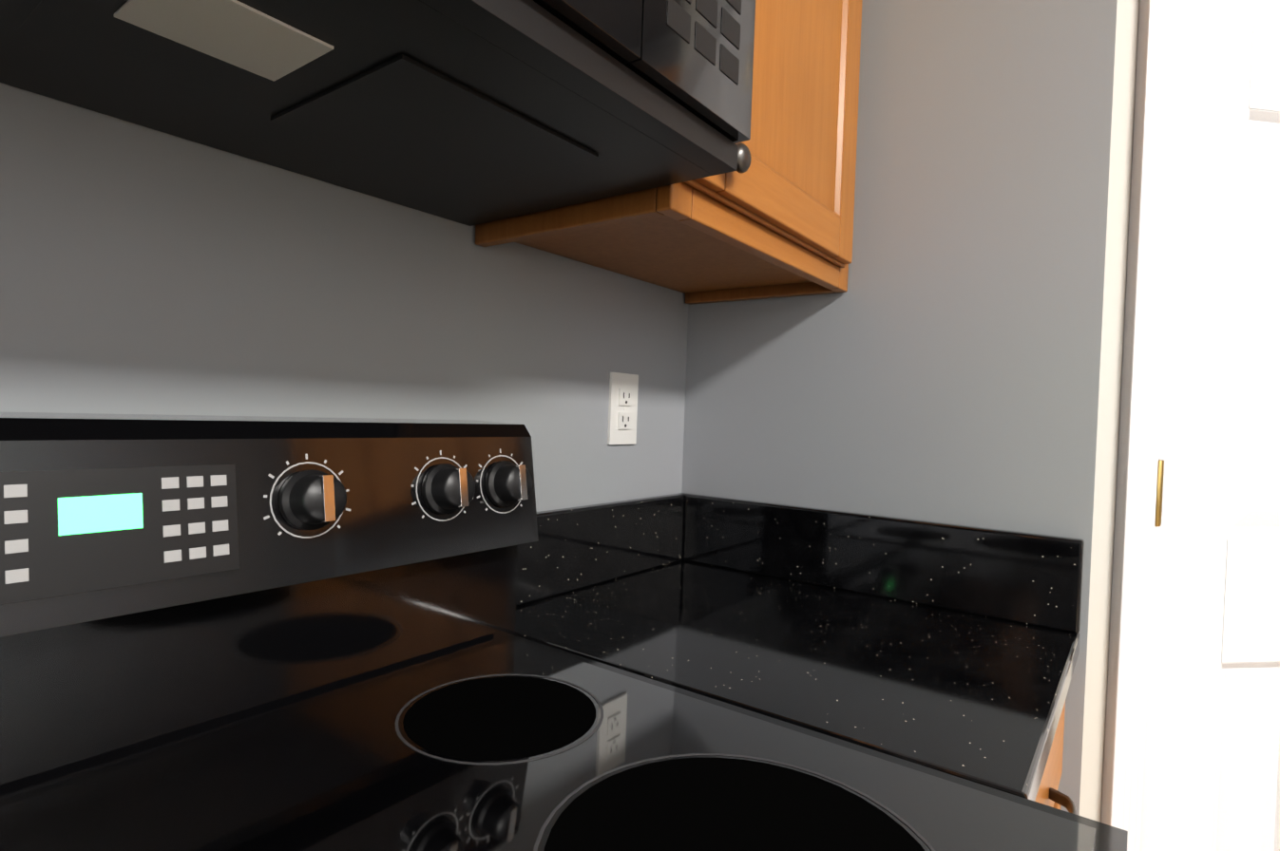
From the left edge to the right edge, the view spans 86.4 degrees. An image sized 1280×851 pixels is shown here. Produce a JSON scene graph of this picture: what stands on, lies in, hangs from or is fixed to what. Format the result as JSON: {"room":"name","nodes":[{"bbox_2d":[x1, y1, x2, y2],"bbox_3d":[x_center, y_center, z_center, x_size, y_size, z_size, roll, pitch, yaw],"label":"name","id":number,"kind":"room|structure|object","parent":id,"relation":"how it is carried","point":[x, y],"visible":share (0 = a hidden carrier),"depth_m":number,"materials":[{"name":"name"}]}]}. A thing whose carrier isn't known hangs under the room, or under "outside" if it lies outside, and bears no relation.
{"room":"kitchen","nodes":[
{"label":"kitchen","id":0,"kind":"room"},
{"bbox_2d":[0,82,691,512],"bbox_3d":[-1.039,-0.224,-0.154,0.100,2.740,6.300,3,1,37],"label":"wall","id":1,"kind":"structure","parent":0,"point":[143,270],"depth_m":0.69,"materials":[{"name":"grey paint"}]},
{"bbox_2d":[607,371,638,444],"bbox_3d":[-0.026,-0.028,1.133,0.009,0.118,0.072,3,1,37],"label":"electrical outlet","id":2,"kind":"object","parent":1,"relation":"attached to","point":[622,408],"visible":1,"depth_m":1.13,"materials":[{"name":"white plastic"}]},
{"bbox_2d":[475,0,862,305],"bbox_3d":[0.100,-0.737,0.963,0.352,1.030,0.512,3,1,37],"label":"upper cabinet","id":3,"kind":"object","parent":1,"relation":"attached to","point":[772,217],"visible":0.62,"depth_m":0.91,"materials":[{"name":"brown wood"}]},
{"bbox_2d":[684,0,1117,816],"bbox_3d":[0.389,-0.194,1.128,0.630,2.740,0.100,3,1,37],"label":"wall","id":4,"kind":"structure","parent":0,"point":[938,362],"depth_m":1.01,"materials":[{"name":"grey paint"}]},
{"bbox_2d":[1079,0,1139,822],"bbox_3d":[1.005,-0.170,1.009,0.810,2.740,0.100,2,1,-8],"label":"door casing","id":5,"kind":"structure","parent":0,"point":[1110,386],"depth_m":0.91,"materials":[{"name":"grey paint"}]},
{"bbox_2d":[1100,0,1180,850],"bbox_3d":[0.991,0.141,1.000,0.736,2.118,0.108,2,1,-8],"label":"door frame","id":6,"kind":"structure","parent":5,"relation":"attached to","point":[1143,337],"depth_m":0.90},
{"bbox_2d":[1139,0,1279,850],"bbox_3d":[0.991,0.162,0.951,0.614,2.033,0.104,2,1,-8],"label":"pantry door","id":7,"kind":"structure","parent":5,"relation":"in","point":[1212,767],"depth_m":0.94,"materials":[{"name":"white wood"}]},
{"bbox_3d":[0.437,1.243,-1.261,3.900,0.050,6.300,3,1,37],"label":"floor","id":8,"kind":"structure","parent":0,"visible":0},
{"bbox_2d":[0,411,1127,850],"bbox_3d":[-0.151,0.587,0.339,0.760,1.166,0.759,3,1,37],"label":"stove","id":9,"kind":"object","parent":8,"relation":"on","point":[257,634],"visible":1,"depth_m":0.51,"materials":[{"name":"black"}]},
{"bbox_2d":[1034,701,1076,815],"bbox_3d":[0.170,0.735,0.897,0.656,0.876,0.511,3,1,37],"label":"base cabinet","id":10,"kind":"object","parent":8,"relation":"on","point":[1049,794],"visible":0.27,"depth_m":0.76,"materials":[{"name":"brown wood"}]},
{"bbox_2d":[515,493,1084,802],"bbox_3d":[0.181,0.215,0.894,0.639,0.156,0.511,3,1,37],"label":"countertop","id":11,"kind":"structure","parent":10,"relation":"on","point":[950,649],"depth_m":0.91,"materials":[{"name":"black stone"}]},
{"bbox_3d":[-0.273,-0.970,0.445,0.352,0.574,0.756,3,1,37],"label":"cabinet","id":12,"kind":"object","parent":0,"visible":0},
{"bbox_2d":[0,0,755,226],"bbox_3d":[-0.256,-0.461,0.427,0.442,0.433,0.755,3,1,37],"label":"microwave","id":13,"kind":"object","parent":12,"relation":"attached to","point":[470,112],"visible":1,"depth_m":0.51,"materials":[{"name":"black metal"}]}
]}

